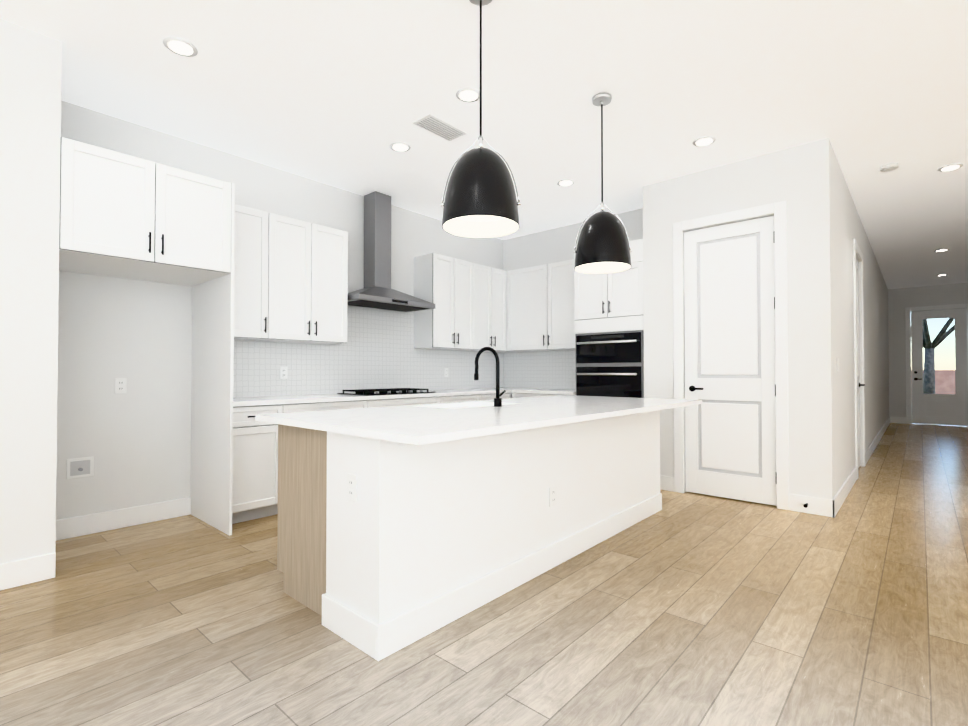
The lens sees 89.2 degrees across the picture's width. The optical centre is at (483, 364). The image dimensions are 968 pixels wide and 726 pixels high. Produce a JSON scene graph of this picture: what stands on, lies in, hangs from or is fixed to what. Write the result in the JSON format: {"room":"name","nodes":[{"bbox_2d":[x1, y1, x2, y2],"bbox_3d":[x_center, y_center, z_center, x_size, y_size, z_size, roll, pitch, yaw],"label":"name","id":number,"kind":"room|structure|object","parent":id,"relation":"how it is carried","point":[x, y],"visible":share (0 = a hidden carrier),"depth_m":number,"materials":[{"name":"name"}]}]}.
{"room":"kitchen","nodes":[
{"label":"kitchen","id":0,"kind":"room"},
{"bbox_2d":[0,423,967,725],"bbox_3d":[3.652,1.235,3.668,9.870,0.050,19.100,-1,-1,42],"label":"floor","id":1,"kind":"structure","parent":0,"point":[688,609],"depth_m":2.18,"materials":[{"name":"brown wood"}]},
{"bbox_2d":[59,137,234,535],"bbox_3d":[-2.386,-0.049,3.397,0.824,2.510,0.952,-1,-1,42],"label":"surround","id":2,"kind":"object","parent":1,"relation":"on","point":[126,216],"visible":1,"depth_m":3.33,"materials":[{"name":"white wood"}]},
{"bbox_2d":[232,205,537,523],"bbox_3d":[-0.804,-0.021,5.305,0.654,2.510,3.996,-1,-1,42],"label":"kitchen cabinets","id":3,"kind":"object","parent":1,"relation":"on","point":[291,282],"depth_m":4.64,"materials":[{"name":"white wood"}]},
{"bbox_2d":[275,411,661,660],"bbox_3d":[0.158,0.756,3.378,1.011,0.900,2.885,-1,-1,42],"label":"kitchen island","id":4,"kind":"object","parent":1,"relation":"on","point":[450,515],"depth_m":2.39,"materials":[{"name":"white"}]},
{"bbox_2d":[347,473,356,501],"bbox_3d":[-0.569,0.528,2.111,0.072,0.115,0.009,-1,-1,42],"label":"outlet","id":5,"kind":"object","parent":4,"relation":"attached to","point":[351,478],"depth_m":2.10,"materials":[{"name":"white plastic"}]},
{"bbox_2d":[255,395,701,446],"bbox_3d":[0.279,0.289,3.287,1.310,0.030,3.010,-1,-1,42],"label":"island countertop","id":6,"kind":"structure","parent":4,"relation":"on","point":[418,425],"depth_m":2.51,"materials":[{"name":"white stone"}]},
{"bbox_2d":[451,403,490,406],"bbox_3d":[-0.107,0.418,3.408,0.414,0.247,0.724,-1,-1,42],"label":"sink","id":7,"kind":"object","parent":6,"relation":"in","point":[452,404],"depth_m":3.66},
{"bbox_2d":[474,347,505,406],"bbox_3d":[0.040,0.077,3.317,0.234,0.396,0.104,-1,-1,42],"label":"faucet","id":8,"kind":"object","parent":6,"relation":"on","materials":[{"name":"black metal"}]},
{"bbox_2d":[549,485,555,506],"bbox_3d":[0.410,0.779,2.916,0.009,0.115,0.072,-1,-1,42],"label":"outlet","id":9,"kind":"object","parent":4,"relation":"attached to","point":[552,490],"depth_m":2.91,"materials":[{"name":"white plastic"}]},
{"bbox_2d":[504,239,643,397],"bbox_3d":[0.940,-0.017,5.976,2.343,2.520,0.676,-1,-1,42],"label":"kitchen cabinets","id":10,"kind":"object","parent":1,"relation":"on","point":[592,324],"depth_m":5.54,"materials":[{"name":"white wood"}]},
{"bbox_2d":[0,19,967,563],"bbox_3d":[3.671,-0.315,3.674,9.820,3.050,19.100,-1,-1,42],"label":"wall","id":11,"kind":"structure","parent":0,"point":[74,347],"depth_m":3.94,"materials":[{"name":"white paint"}]},
{"bbox_2d":[66,457,93,478],"bbox_3d":[-2.849,0.727,3.465,0.029,0.140,0.150,-1,-1,42],"label":"outlet","id":12,"kind":"object","parent":11,"relation":"attached to","point":[79,467],"depth_m":3.47,"materials":[{"name":"white plastic"}]},
{"bbox_2d":[115,378,126,393],"bbox_3d":[-2.703,0.155,3.651,0.009,0.115,0.072,-1,-1,42],"label":"outlet","id":13,"kind":"object","parent":11,"relation":"attached to","point":[120,383],"depth_m":3.65,"materials":[{"name":"white plastic"}]},
{"bbox_2d":[56,497,190,540],"bbox_3d":[-2.696,1.140,3.641,0.015,0.140,0.934,-1,-1,42],"label":"baseboard","id":14,"kind":"structure","parent":11,"relation":"attached to","point":[66,528],"depth_m":3.64,"materials":[{"name":"white wood"}]},
{"bbox_2d":[280,367,286,378],"bbox_3d":[-1.867,0.073,4.575,0.009,0.115,0.072,-1,-1,42],"label":"outlet","id":15,"kind":"object","parent":11,"relation":"attached to","point":[283,370],"depth_m":4.57,"materials":[{"name":"white plastic"}]},
{"bbox_2d":[348,191,434,311],"bbox_3d":[-1.035,-1.215,5.166,0.487,1.202,0.980,-1,-1,42],"label":"range hood","id":16,"kind":"object","parent":11,"relation":"attached to","point":[376,292],"visible":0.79,"depth_m":5.17,"materials":[{"name":"silver metal"}]},
{"bbox_2d":[444,368,447,376],"bbox_3d":[-0.472,0.096,6.145,0.009,0.115,0.072,-1,-1,42],"label":"outlet","id":17,"kind":"object","parent":11,"relation":"attached to","point":[445,369],"depth_m":6.14,"materials":[{"name":"white plastic"}]},
{"bbox_2d":[684,215,776,505],"bbox_3d":[2.217,-0.039,4.461,0.775,2.498,0.098,-1,-1,42],"label":"pantry door","id":18,"kind":"structure","parent":11,"relation":"in","point":[730,362],"depth_m":4.45,"materials":[{"name":"white wood"}]},
{"bbox_2d":[660,201,835,516],"bbox_3d":[2.194,-0.081,4.448,1.560,2.605,0.020,-1,-1,42],"label":"door frame","id":19,"kind":"structure","parent":11,"relation":"attached to","point":[785,501],"depth_m":4.17,"materials":[{"name":"white wood"}]},
{"bbox_2d":[856,259,864,467],"bbox_3d":[4.341,-0.021,5.713,0.098,2.498,0.855,-1,-1,42],"label":"hall door","id":20,"kind":"structure","parent":11,"relation":"in","point":[858,382],"depth_m":5.96,"materials":[{"name":"white wood"}]},
{"bbox_2d":[836,239,891,513],"bbox_3d":[6.021,-0.036,7.565,0.020,2.605,9.755,-1,-1,42],"label":"door frame","id":21,"kind":"structure","parent":11,"relation":"attached to","point":[841,495],"depth_m":5.33,"materials":[{"name":"white wood"}]},
{"bbox_2d":[892,304,967,423],"bbox_3d":[10.200,0.004,10.363,2.490,2.605,0.020,-1,-1,42],"label":"door frame","id":22,"kind":"structure","parent":11,"relation":"attached to","point":[905,420],"depth_m":10.97,"materials":[{"name":"white wood"}]},
{"bbox_2d":[911,308,967,425],"bbox_3d":[9.896,0.050,10.675,0.900,2.498,0.105,-1,-1,42],"label":"entry door","id":23,"kind":"structure","parent":11,"relation":"in","point":[939,354],"depth_m":10.68,"materials":[{"name":"white wood"}]},
{"bbox_2d":[0,0,967,288],"bbox_3d":[3.652,-1.899,3.713,9.870,0.120,19.100,-1,-1,42],"label":"ceiling","id":24,"kind":"structure","parent":0,"point":[342,94],"depth_m":3.29,"materials":[{"name":"white paint"}]},
{"bbox_2d":[163,36,197,56],"bbox_3d":[-1.756,-1.845,2.840,0.176,0.011,0.172,-1,-1,42],"label":"recessed light","id":25,"kind":"object","parent":24,"relation":"in","point":[180,46],"depth_m":2.84,"materials":[{"name":"white"}]},
{"bbox_2d":[390,142,410,151],"bbox_3d":[-0.700,-1.827,4.102,0.176,0.011,0.175,-1,-1,42],"label":"recessed light","id":26,"kind":"object","parent":24,"relation":"in","point":[396,146],"depth_m":4.10,"materials":[{"name":"white plastic"}]},
{"bbox_2d":[412,114,466,141],"bbox_3d":[-0.338,-1.832,3.806,0.200,0.010,0.400,-1,-1,42],"label":"ceiling vent","id":27,"kind":"object","parent":24,"relation":"in","point":[431,123],"visible":1,"depth_m":3.78,"materials":[{"name":"white metal"}]},
{"bbox_2d":[456,87,479,101],"bbox_3d":[-0.106,-1.838,3.332,0.174,0.011,0.173,-1,-1,42],"label":"recessed light","id":28,"kind":"object","parent":24,"relation":"in","point":[467,94],"depth_m":3.33,"materials":[{"name":"white plastic"}]},
{"bbox_2d":[441,0,520,237],"bbox_3d":[-0.016,-1.267,2.428,0.380,1.179,0.380,-1,-1,42],"label":"pendant light","id":29,"kind":"object","parent":24,"relation":"hanging from","point":[480,200],"visible":1,"depth_m":2.31,"materials":[{"name":"black metal"}]},
{"bbox_2d":[557,179,574,185],"bbox_3d":[0.815,-1.816,4.873,0.167,0.011,0.177,-1,-1,42],"label":"recessed light","id":30,"kind":"object","parent":24,"relation":"in","point":[565,182],"depth_m":4.87,"materials":[{"name":"white"}]},
{"bbox_2d":[573,92,631,273],"bbox_3d":[0.813,-1.254,3.377,0.380,1.179,0.380,-1,-1,42],"label":"pendant light","id":31,"kind":"object","parent":24,"relation":"hanging from","point":[603,245],"visible":1,"depth_m":3.26,"materials":[{"name":"black metal"}]},
{"bbox_2d":[693,136,715,145],"bbox_3d":[1.796,-1.829,4.002,0.168,0.011,0.178,-1,-1,42],"label":"recessed light","id":32,"kind":"object","parent":24,"relation":"in","point":[706,140],"depth_m":4.00,"materials":[{"name":"white plastic"}]},
{"bbox_2d":[880,163,898,171],"bbox_3d":[3.715,-1.807,4.498,0.130,0.041,0.130,-1,-1,42],"label":"smoke detector","id":33,"kind":"object","parent":24,"relation":"attached to","point":[888,167],"visible":1,"depth_m":4.46,"materials":[{"name":"white plastic"}]},
{"bbox_2d":[937,163,962,171],"bbox_3d":[4.288,-1.821,4.517,0.167,0.011,0.183,-1,-1,42],"label":"recessed light","id":34,"kind":"object","parent":24,"relation":"in","point":[950,167],"depth_m":4.51,"materials":[{"name":"white"}]}
]}

